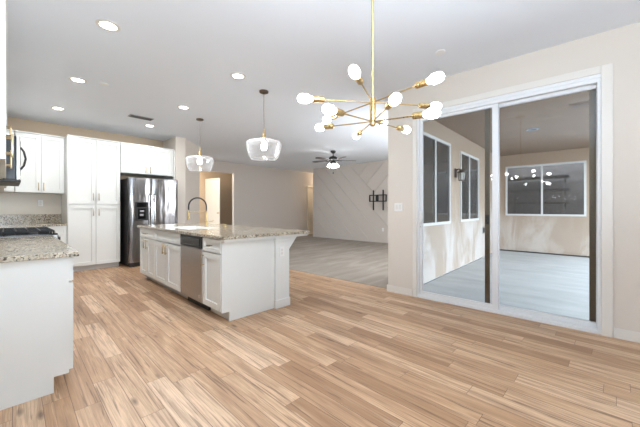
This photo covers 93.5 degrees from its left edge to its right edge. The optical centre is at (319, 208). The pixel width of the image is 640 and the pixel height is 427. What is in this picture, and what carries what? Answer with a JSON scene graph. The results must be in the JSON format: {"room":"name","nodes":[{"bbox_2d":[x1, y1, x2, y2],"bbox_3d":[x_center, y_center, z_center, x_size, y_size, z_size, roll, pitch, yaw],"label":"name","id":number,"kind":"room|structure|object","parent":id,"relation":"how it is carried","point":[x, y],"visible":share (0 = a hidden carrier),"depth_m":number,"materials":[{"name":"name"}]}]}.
{"room":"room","nodes":[
{"label":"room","id":0,"kind":"room"},
{"bbox_2d":[0,116,162,224],"bbox_3d":[-5.046,-0.230,5.965,0.120,2.800,3.640,0,0,42],"label":"wall","id":1,"kind":"structure","parent":0,"point":[19,124],"depth_m":5.99,"materials":[{"name":"beige paint"}]},
{"bbox_2d":[1,129,14,192],"bbox_3d":[-5.475,-0.808,5.102,0.388,1.057,0.402,0,0,42],"label":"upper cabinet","id":2,"kind":"object","parent":1,"relation":"attached to","point":[9,189],"visible":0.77,"depth_m":5.08,"materials":[{"name":"white paint"}]},
{"bbox_2d":[0,214,60,223],"bbox_3d":[-5.393,0.195,5.471,0.020,0.169,1.052,0,0,42],"label":"backsplash","id":3,"kind":"structure","parent":1,"relation":"attached to","point":[30,218],"depth_m":5.53,"materials":[{"name":"beige stone"}]},
{"bbox_2d":[0,193,60,214],"bbox_3d":[-5.397,-0.086,5.476,0.008,0.387,1.052,0,0,42],"label":"backsplash","id":4,"kind":"structure","parent":1,"relation":"attached to","point":[10,203],"depth_m":5.52,"materials":[{"name":"beige paint"}]},
{"bbox_2d":[38,200,42,205],"bbox_3d":[-5.237,-0.100,5.639,0.010,0.114,0.070,0,0,42],"label":"wall outlet","id":5,"kind":"object","parent":4,"relation":"attached to","point":[40,202],"visible":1,"depth_m":5.64,"materials":[{"name":"white plastic"}]},
{"bbox_2d":[14,130,64,193],"bbox_3d":[-5.109,-0.808,5.486,0.418,1.057,0.653,0,0,42],"label":"upper cabinet","id":6,"kind":"object","parent":1,"relation":"attached to","point":[43,171],"visible":0.94,"depth_m":5.38,"materials":[{"name":"white paint"}]},
{"bbox_2d":[120,142,173,177],"bbox_3d":[-3.888,-1.031,6.637,0.698,0.612,1.035,0,0,42],"label":"upper cabinet","id":7,"kind":"object","parent":1,"relation":"attached to","point":[136,160],"visible":0.94,"depth_m":6.41,"materials":[{"name":"white paint"}]},
{"bbox_2d":[163,136,198,223],"bbox_3d":[-3.886,-0.230,7.981,2.515,2.800,0.910,0,0,42],"label":"wall pillar","id":8,"kind":"structure","parent":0,"point":[188,181],"depth_m":7.04,"materials":[{"name":"beige paint"}]},
{"bbox_2d":[199,171,231,224],"bbox_3d":[-3.079,-0.230,13.578,0.120,2.800,8.900,0,0,42],"label":"wall","id":9,"kind":"structure","parent":0,"point":[225,178],"depth_m":12.43,"materials":[{"name":"beige paint"}]},
{"bbox_2d":[205,178,219,223],"bbox_3d":[-4.178,0.000,11.631,0.800,2.320,0.115,0,0,30],"label":"door","id":10,"kind":"structure","parent":9,"relation":"in","point":[212,186],"depth_m":11.61,"materials":[{"name":"beige paint"}]},
{"bbox_2d":[199,159,312,229],"bbox_3d":[-1.625,-0.230,12.475,0.120,2.800,8.600,0,0,42],"label":"wall","id":11,"kind":"structure","parent":0,"point":[268,197],"depth_m":11.88,"materials":[{"name":"beige paint"}]},
{"bbox_2d":[307,185,312,233],"bbox_3d":[-0.270,0.065,13.973,0.155,2.210,1.040,0,0,42],"label":"door","id":12,"kind":"structure","parent":11,"relation":"in","point":[309,188],"depth_m":13.76,"materials":[{"name":"beige paint"}]},
{"bbox_2d":[0,263,639,426],"bbox_3d":[-2.889,1.230,3.143,14.300,0.120,7.020,0,0,42],"label":"floor","id":13,"kind":"structure","parent":0,"point":[342,353],"depth_m":2.27,"materials":[{"name":"brown wood"}]},
{"bbox_2d":[0,227,60,239],"bbox_3d":[-3.353,0.700,3.286,0.921,0.941,0.736,0,0,44],"label":"gas range","id":14,"kind":"object","parent":13,"relation":"on","point":[26,231],"visible":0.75,"depth_m":3.18,"materials":[{"name":"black metal"}]},
{"bbox_2d":[0,232,57,236],"bbox_3d":[-3.366,0.271,3.273,0.921,0.012,0.700,0,0,44],"label":"cooktop","id":15,"kind":"object","parent":14,"relation":"in","point":[18,234],"depth_m":3.08,"materials":[{"name":"silver metal"}]},
{"bbox_2d":[0,257,72,410],"bbox_3d":[-2.436,0.741,2.346,1.679,0.858,0.682,0,0,44],"label":"base cabinet","id":16,"kind":"object","parent":13,"relation":"on","point":[36,296],"visible":0.82,"depth_m":1.85,"materials":[{"name":"white paint"}]},
{"bbox_2d":[0,235,78,262],"bbox_3d":[-2.428,0.296,2.330,1.725,0.032,0.662,0,0,44],"label":"countertop","id":17,"kind":"structure","parent":16,"relation":"on","point":[25,248],"depth_m":2.06,"materials":[{"name":"beige stone"}]},
{"bbox_2d":[46,226,66,243],"bbox_3d":[-5.028,0.741,5.382,0.678,0.858,0.695,0,0,42],"label":"base cabinet","id":18,"kind":"object","parent":13,"relation":"on","point":[61,230],"visible":0.13,"depth_m":5.39,"materials":[{"name":"white paint"}]},
{"bbox_2d":[61,134,120,271],"bbox_3d":[-4.510,-0.084,5.944,0.698,2.507,0.824,0,0,42],"label":"pantry cabinet","id":19,"kind":"object","parent":13,"relation":"on","point":[90,200],"visible":0.95,"depth_m":5.71,"materials":[{"name":"white paint"}]},
{"bbox_2d":[119,177,177,266],"bbox_3d":[-3.747,0.270,6.558,0.943,1.800,0.948,0,0,42],"label":"refrigerator","id":20,"kind":"object","parent":13,"relation":"on","point":[143,201],"visible":0.75,"depth_m":6.17,"materials":[{"name":"grey metal"}]},
{"bbox_2d":[140,228,171,284],"bbox_3d":[-2.539,0.741,4.972,0.728,0.858,0.658,0,0,44],"label":"base cabinet","id":21,"kind":"object","parent":13,"relation":"on","point":[147,240],"visible":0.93,"depth_m":4.74,"materials":[{"name":"white paint"}]},
{"bbox_2d":[163,151,174,179],"bbox_3d":[-3.533,-0.072,7.035,0.624,2.485,0.023,0,0,42],"label":"panel","id":22,"kind":"object","parent":13,"relation":"on","point":[173,177],"visible":0.14,"depth_m":6.83,"materials":[{"name":"white paint"}]},
{"bbox_2d":[154,230,187,298],"bbox_3d":[-1.921,0.747,4.366,0.998,0.846,0.658,0,0,44],"label":"base cabinet","id":23,"kind":"object","parent":13,"relation":"on","point":[167,256],"visible":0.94,"depth_m":4.12,"materials":[{"name":"white paint"}]},
{"bbox_2d":[137,223,309,239],"bbox_3d":[-1.598,0.296,4.425,2.960,0.032,1.170,0,0,44],"label":"countertop","id":24,"kind":"structure","parent":23,"relation":"on","point":[219,231],"depth_m":3.83,"materials":[{"name":"beige stone"}]},
{"bbox_2d":[171,226,213,233],"bbox_3d":[-1.859,0.391,4.401,0.758,0.228,0.428,0,0,44],"label":"sink","id":25,"kind":"object","parent":24,"relation":"in","point":[179,227],"visible":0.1,"depth_m":4.67,"materials":[{"name":"white ceramic"}]},
{"bbox_2d":[187,197,213,225],"bbox_3d":[-1.880,0.050,4.754,0.397,0.458,0.053,0,0,-14],"label":"kitchen faucet","id":26,"kind":"object","parent":24,"relation":"on","point":[188,218],"visible":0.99,"depth_m":4.74,"materials":[{"name":"gold metal"}]},
{"bbox_2d":[180,234,210,310],"bbox_3d":[-1.335,0.744,3.801,0.612,0.852,0.614,0,0,44],"label":"dishwasher","id":27,"kind":"object","parent":13,"relation":"on","point":[191,246],"visible":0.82,"depth_m":3.56,"materials":[{"name":"silver metal"}]},
{"bbox_2d":[200,237,227,319],"bbox_3d":[-0.964,0.741,3.429,0.418,0.858,0.658,0,0,44],"label":"base cabinet","id":28,"kind":"object","parent":13,"relation":"on","point":[211,255],"visible":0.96,"depth_m":3.23,"materials":[{"name":"white paint"}]},
{"bbox_2d":[220,233,306,320],"bbox_3d":[-1.584,0.741,4.414,2.875,0.858,1.137,0,0,44],"label":"island end panel","id":29,"kind":"object","parent":13,"relation":"on","point":[254,276],"visible":0.56,"depth_m":3.34,"materials":[{"name":"white paint"}]},
{"bbox_2d":[279,247,283,256],"bbox_3d":[-0.450,0.510,3.567,0.010,0.114,0.070,0,0,45],"label":"island outlet","id":30,"kind":"object","parent":29,"relation":"attached to","point":[281,249],"visible":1,"depth_m":3.56,"materials":[{"name":"white plastic"}]},
{"bbox_3d":[-4.380,0.741,4.234,1.858,0.858,0.658,0,0,44],"label":"base cabinet","id":31,"kind":"object","parent":13,"relation":"on","visible":0},
{"bbox_2d":[0,223,66,227],"bbox_3d":[-4.508,0.296,4.617,2.478,0.032,1.142,0,0,42],"label":"countertop","id":32,"kind":"structure","parent":31,"relation":"on","point":[37,224],"depth_m":5.21,"materials":[{"name":"beige stone"}]},
{"bbox_2d":[7,0,639,172],"bbox_3d":[-0.043,-1.690,6.353,14.450,0.120,15.800,0,0,42],"label":"ceiling","id":33,"kind":"structure","parent":0,"point":[165,55],"depth_m":3.21,"materials":[{"name":"white paint"}]},
{"bbox_2d":[51,106,65,109],"bbox_3d":[-4.252,-1.625,4.890,0.184,0.009,0.184,0,0,42],"label":"recessed light","id":34,"kind":"object","parent":33,"relation":"in","point":[53,107],"visible":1,"depth_m":4.89,"materials":[{"name":"white"}]},
{"bbox_2d":[68,77,86,82],"bbox_3d":[-3.067,-1.625,3.814,0.184,0.009,0.184,0,0,42],"label":"recessed light","id":35,"kind":"object","parent":33,"relation":"in","point":[75,79],"visible":1,"depth_m":3.80,"materials":[{"name":"white"}]},
{"bbox_2d":[95,19,120,31],"bbox_3d":[-1.883,-1.625,2.678,0.184,0.009,0.184,0,0,42],"label":"recessed light","id":36,"kind":"object","parent":33,"relation":"in","point":[108,25],"visible":1,"depth_m":2.67,"materials":[{"name":"white paint"}]},
{"bbox_2d":[100,22,116,29],"bbox_3d":[-1.883,-1.627,2.678,0.124,0.003,0.124,0,0,42],"label":"diffuser","id":37,"kind":"object","parent":36,"relation":"attached to","point":[104,25],"depth_m":2.67,"materials":[{"name":"white plastic"}]},
{"bbox_2d":[128,114,153,120],"bbox_3d":[-3.202,-1.623,5.386,0.170,0.013,0.380,0,0,42],"label":"ceiling vent","id":38,"kind":"object","parent":33,"relation":"in","point":[130,115],"visible":1,"depth_m":5.36,"materials":[{"name":"grey metal"}]},
{"bbox_2d":[177,105,189,108],"bbox_3d":[-2.196,-1.625,4.845,0.184,0.009,0.184,0,0,42],"label":"recessed light","id":39,"kind":"object","parent":33,"relation":"in","point":[179,106],"visible":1,"depth_m":4.84,"materials":[{"name":"white"}]},
{"bbox_2d":[185,118,213,171],"bbox_3d":[-2.188,-1.157,5.483,0.482,0.945,0.482,0,0,42],"label":"pendant lamp","id":40,"kind":"object","parent":33,"relation":"hanging from","point":[197,119],"visible":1,"depth_m":5.46,"materials":[{"name":"white"}]},
{"bbox_2d":[230,72,245,79],"bbox_3d":[-1.008,-1.625,3.699,0.184,0.009,0.184,0,0,42],"label":"recessed light","id":41,"kind":"object","parent":33,"relation":"in","point":[235,75],"visible":1,"depth_m":3.69,"materials":[{"name":"white plastic"}]},
{"bbox_2d":[233,74,242,77],"bbox_3d":[-1.008,-1.627,3.699,0.124,0.003,0.124,0,0,42],"label":"diffuser","id":42,"kind":"object","parent":41,"relation":"attached to","point":[234,75],"depth_m":3.69,"materials":[{"name":"white plastic"}]},
{"bbox_2d":[246,89,280,159],"bbox_3d":[-0.779,-1.157,4.178,0.482,0.945,0.482,0,0,42],"label":"pendant lamp","id":43,"kind":"object","parent":33,"relation":"hanging from","point":[262,91],"visible":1,"depth_m":4.15,"materials":[{"name":"clear glass"}]},
{"bbox_2d":[262,129,265,140],"bbox_3d":[-0.779,-1.022,4.178,0.059,0.165,0.060,0,0,42],"label":"socket","id":44,"kind":"object","parent":43,"relation":"attached to","point":[263,135],"depth_m":4.16,"materials":[{"name":"gold metal"}]},
{"bbox_2d":[312,150,349,173],"bbox_3d":[0.348,-1.305,8.564,1.261,0.650,1.273,0,0,22],"label":"ceiling fan","id":45,"kind":"object","parent":33,"relation":"hanging from","point":[333,159],"visible":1,"depth_m":8.46,"materials":[{"name":"black plastic"}]},
{"bbox_2d":[297,0,444,138],"bbox_3d":[0.309,-1.017,1.692,0.783,1.227,0.864,0,0,11],"label":"chandelier","id":46,"kind":"object","parent":33,"relation":"hanging from","point":[433,111],"visible":1,"depth_m":1.56,"materials":[{"name":"gold metal"}]},
{"bbox_2d":[312,96,324,102],"bbox_3d":[-0.009,-0.572,1.580,0.072,0.038,0.033,0,0,-21],"label":"socket","id":47,"kind":"object","parent":46,"relation":"attached to","point":[316,99],"depth_m":1.57,"materials":[{"name":"gold metal"}]},
{"bbox_2d":[323,123,333,129],"bbox_3d":[0.057,-0.524,1.924,0.072,0.039,0.034,0,0,42],"label":"socket","id":48,"kind":"object","parent":46,"relation":"attached to","point":[325,126],"depth_m":1.91,"materials":[{"name":"gold metal"}]},
{"bbox_2d":[329,115,338,119],"bbox_3d":[0.095,-0.599,1.961,0.033,0.033,0.071,0,0,-38],"label":"socket","id":49,"kind":"object","parent":46,"relation":"attached to","point":[331,117],"depth_m":1.95,"materials":[{"name":"gold metal"}]},
{"bbox_2d":[333,108,344,116],"bbox_3d":[0.089,-0.462,1.445,0.036,0.038,0.072,0,0,42],"label":"socket","id":50,"kind":"object","parent":46,"relation":"attached to","point":[339,112],"depth_m":1.43,"materials":[{"name":"gold metal"}]},
{"bbox_2d":[355,74,363,84],"bbox_3d":[0.179,-0.599,1.392,0.033,0.033,0.071,0,0,21],"label":"socket","id":51,"kind":"object","parent":46,"relation":"attached to","point":[359,80],"depth_m":1.38,"materials":[{"name":"gold metal"}]},
{"bbox_2d":[384,101,392,109],"bbox_3d":[0.318,-0.473,1.371,0.033,0.036,0.071,0,0,-4],"label":"socket","id":52,"kind":"object","parent":46,"relation":"attached to","point":[387,106],"depth_m":1.36,"materials":[{"name":"gold metal"}]},
{"bbox_2d":[396,125,404,131],"bbox_3d":[0.520,-0.517,1.942,0.034,0.038,0.072,0,0,42],"label":"socket","id":53,"kind":"object","parent":46,"relation":"attached to","point":[400,128],"depth_m":1.93,"materials":[{"name":"gold metal"}]},
{"bbox_2d":[412,111,425,118],"bbox_3d":[0.468,-0.440,1.421,0.033,0.042,0.073,0,0,-31],"label":"socket","id":54,"kind":"object","parent":46,"relation":"attached to","point":[421,114],"depth_m":1.41,"materials":[{"name":"gold metal"}]},
{"bbox_2d":[414,78,429,88],"bbox_3d":[0.483,-0.592,1.427,0.033,0.034,0.071,0,0,-34],"label":"socket","id":55,"kind":"object","parent":46,"relation":"attached to","point":[426,81],"depth_m":1.41,"materials":[{"name":"gold metal"}]},
{"bbox_2d":[418,102,430,108],"bbox_3d":[0.617,-0.609,1.782,0.071,0.034,0.032,0,0,-14],"label":"socket","id":56,"kind":"object","parent":46,"relation":"attached to","point":[421,105],"depth_m":1.77,"materials":[{"name":"gold metal"}]},
{"bbox_2d":[435,49,445,54],"bbox_3d":[1.254,-1.625,3.134,0.100,0.011,0.100,0,0,42],"label":"cap","id":57,"kind":"object","parent":33,"relation":"attached to","point":[439,52],"visible":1,"depth_m":3.12,"materials":[{"name":"white plastic"}]},
{"bbox_2d":[313,160,387,242],"bbox_3d":[2.134,-0.243,10.350,6.387,2.826,0.182,0,0,42],"label":"wall","id":58,"kind":"structure","parent":0,"point":[342,208],"depth_m":11.13,"materials":[{"name":"beige paint"}]},
{"bbox_2d":[369,190,386,209],"bbox_3d":[1.969,-0.285,10.325,0.680,0.690,0.085,0,0,42],"label":"mount","id":59,"kind":"object","parent":58,"relation":"attached to","point":[383,194],"depth_m":10.30,"materials":[{"name":"black metal"}]},
{"bbox_2d":[289,234,483,288],"bbox_3d":[1.144,1.228,10.004,7.400,0.124,8.580,0,0,42],"label":"floor","id":60,"kind":"structure","parent":0,"point":[363,262],"depth_m":6.88,"materials":[{"name":"beige wood"}]},
{"bbox_2d":[423,120,491,282],"bbox_3d":[3.080,-0.230,6.487,0.180,2.800,5.830,0,0,42],"label":"wall","id":61,"kind":"structure","parent":0,"point":[446,247],"depth_m":5.86,"materials":[{"name":"beige paint"}]},
{"bbox_2d":[423,131,450,226],"bbox_3d":[1.909,-0.460,5.125,0.147,1.480,1.400,0,0,42],"label":"window","id":62,"kind":"structure","parent":61,"relation":"in","point":[436,152],"depth_m":5.09,"materials":[{"name":"grey glass"}]},
{"bbox_2d":[423,253,491,284],"bbox_3d":[3.155,1.186,6.426,0.014,0.008,5.780,0,0,42],"label":"trim","id":63,"kind":"structure","parent":61,"relation":"attached to","point":[490,253],"depth_m":5.65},
{"bbox_2d":[455,168,465,180],"bbox_3d":[2.696,-0.649,5.777,0.193,0.250,0.156,0,0,42],"label":"wall lantern","id":64,"kind":"object","parent":61,"relation":"attached to","point":[461,173],"visible":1,"depth_m":5.72,"materials":[{"name":"black metal"}]},
{"bbox_2d":[460,151,478,221],"bbox_3d":[3.252,-0.445,6.554,0.057,1.430,1.320,0,0,42],"label":"window","id":65,"kind":"structure","parent":61,"relation":"in","point":[469,188],"depth_m":6.49,"materials":[{"name":"grey glass"}]},
{"bbox_2d":[423,250,588,320],"bbox_3d":[4.944,1.250,4.949,4.650,0.120,6.030,0,0,42],"label":"floor","id":66,"kind":"structure","parent":0,"point":[547,283],"depth_m":4.84,"materials":[{"name":"concrete"}]},
{"bbox_2d":[435,91,588,155],"bbox_3d":[4.319,-1.538,5.375,3.150,0.105,5.830,0,0,42],"label":"ceiling","id":67,"kind":"structure","parent":0,"point":[561,127],"depth_m":5.39,"materials":[{"name":"beige paint"}]},
{"bbox_2d":[526,128,538,130],"bbox_3d":[3.979,-1.478,5.633,0.200,0.015,0.200,0,0,42],"label":"recessed light","id":68,"kind":"object","parent":67,"relation":"attached to","point":[530,129],"visible":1,"depth_m":5.63,"materials":[{"name":"grey metal"}]},
{"bbox_2d":[569,101,588,108],"bbox_3d":[3.726,-1.476,4.288,0.260,0.018,0.260,0,0,42],"label":"ceiling vent","id":69,"kind":"object","parent":67,"relation":"in","point":[585,103],"visible":0.69,"depth_m":4.28,"materials":[{"name":"white metal"}]},
{"bbox_2d":[388,22,639,336],"bbox_3d":[2.888,-0.230,2.642,5.030,2.800,0.150,0,0,42],"label":"wall","id":70,"kind":"structure","parent":0,"point":[620,47],"depth_m":2.89,"materials":[{"name":"beige paint"}]},
{"bbox_2d":[394,203,401,210],"bbox_3d":[1.081,-0.020,4.154,0.120,0.114,0.010,0,0,42],"label":"light switch","id":71,"kind":"object","parent":70,"relation":"attached to","point":[397,206],"visible":1,"depth_m":4.15,"materials":[{"name":"white plastic"}]},
{"bbox_2d":[387,284,412,295],"bbox_3d":[1.159,1.124,4.218,0.379,0.092,0.214,0,0,42],"label":"baseboard","id":72,"kind":"structure","parent":70,"relation":"attached to","point":[405,291],"depth_m":4.12,"materials":[{"name":"white paint"}]},
{"bbox_2d":[417,74,600,333],"bbox_3d":[1.980,-0.040,3.423,1.775,2.420,0.160,0,0,42],"label":"door","id":73,"kind":"structure","parent":70,"relation":"in","point":[592,82],"depth_m":3.36,"materials":[{"name":"white plastic"}]},
{"bbox_2d":[485,89,595,321],"bbox_3d":[2.299,-0.021,3.216,0.966,2.310,0.032,0,0,42],"label":"screen door","id":74,"kind":"structure","parent":73,"relation":"attached to","point":[592,93],"depth_m":2.92,"materials":[{"name":"brown metal"}]},
{"bbox_2d":[413,63,612,337],"bbox_3d":[1.948,-0.075,3.370,1.912,2.490,0.022,0,0,42],"label":"door frame","id":75,"kind":"structure","parent":70,"relation":"attached to","point":[606,71],"depth_m":2.77,"materials":[{"name":"white paint"}]},
{"bbox_2d":[614,327,639,342],"bbox_3d":[3.611,1.124,1.883,2.540,0.092,0.014,0,0,42],"label":"baseboard","id":76,"kind":"structure","parent":70,"relation":"attached to","point":[619,333],"depth_m":2.67,"materials":[{"name":"white paint"}]},
{"bbox_2d":[500,147,588,255],"bbox_3d":[6.259,-0.230,7.672,3.330,2.800,0.180,0,0,42],"label":"wall","id":77,"kind":"structure","parent":0,"point":[569,235],"depth_m":7.86,"materials":[{"name":"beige paint"}]},
{"bbox_2d":[500,249,588,257],"bbox_3d":[6.259,1.174,7.537,3.150,0.032,0.020,0,0,42],"label":"trim","id":78,"kind":"structure","parent":77,"relation":"attached to","point":[500,249],"depth_m":7.86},
{"bbox_2d":[505,160,585,216],"bbox_3d":[5.893,-0.487,7.942,1.705,1.365,0.138,0,0,42],"label":"window","id":79,"kind":"structure","parent":77,"relation":"in","point":[573,162],"depth_m":8.18,"materials":[{"name":"grey glass"}]},
{"bbox_2d":[508,163,583,214],"bbox_3d":[6.406,-0.180,8.413,3.100,2.900,1.120,0,0,42],"label":"wall","id":80,"kind":"structure","parent":0,"point":[575,183],"depth_m":8.70,"materials":[{"name":"grey paint"}]},
{"bbox_2d":[508,175,569,181],"bbox_3d":[6.158,-0.815,8.750,1.680,0.170,0.550,0,0,42],"label":"wall shelf","id":81,"kind":"object","parent":80,"relation":"attached to","point":[553,176],"visible":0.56,"depth_m":8.53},
{"bbox_2d":[508,188,569,194],"bbox_3d":[6.158,-0.455,8.750,1.680,0.170,0.550,0,0,42],"label":"wall shelf","id":82,"kind":"object","parent":80,"relation":"attached to","point":[559,189],"visible":0.53,"depth_m":8.31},
{"bbox_2d":[508,202,569,207],"bbox_3d":[6.158,-0.095,8.750,1.680,0.170,0.550,0,0,42],"label":"wall shelf","id":83,"kind":"object","parent":80,"relation":"attached to","point":[564,203],"visible":0.53,"depth_m":8.29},
{"bbox_3d":[-4.019,-0.230,3.312,5.900,2.800,0.120,0,0,44],"label":"wall","id":84,"kind":"structure","parent":0,"visible":0},
{"bbox_2d":[0,94,6,191],"bbox_3d":[-4.529,-0.808,4.152,2.280,1.057,0.359,0,0,44],"label":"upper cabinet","id":85,"kind":"object","parent":84,"relation":"attached to","point":[1,187],"visible":0.11,"depth_m":4.17,"materials":[{"name":"white paint"}]},
{"bbox_2d":[0,0,13,178],"bbox_3d":[-2.533,-0.808,2.231,1.660,1.057,0.359,0,0,44],"label":"upper cabinet","id":86,"kind":"object","parent":84,"relation":"attached to","point":[3,3],"visible":1,"depth_m":1.76,"materials":[{"name":"white paint"}]},
{"bbox_2d":[6,72,10,134],"bbox_3d":[-3.419,-1.034,3.084,0.796,0.607,0.358,0,0,44],"label":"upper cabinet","id":87,"kind":"object","parent":84,"relation":"attached to","point":[6,72],"visible":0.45,"depth_m":3.17,"materials":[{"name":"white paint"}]},
{"bbox_2d":[0,135,26,185],"bbox_3d":[-3.385,-0.487,3.120,0.798,0.455,0.474,0,0,44],"label":"microwave","id":88,"kind":"object","parent":87,"relation":"attached to","point":[13,175],"visible":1,"depth_m":2.96,"materials":[{"name":"black plastic"}]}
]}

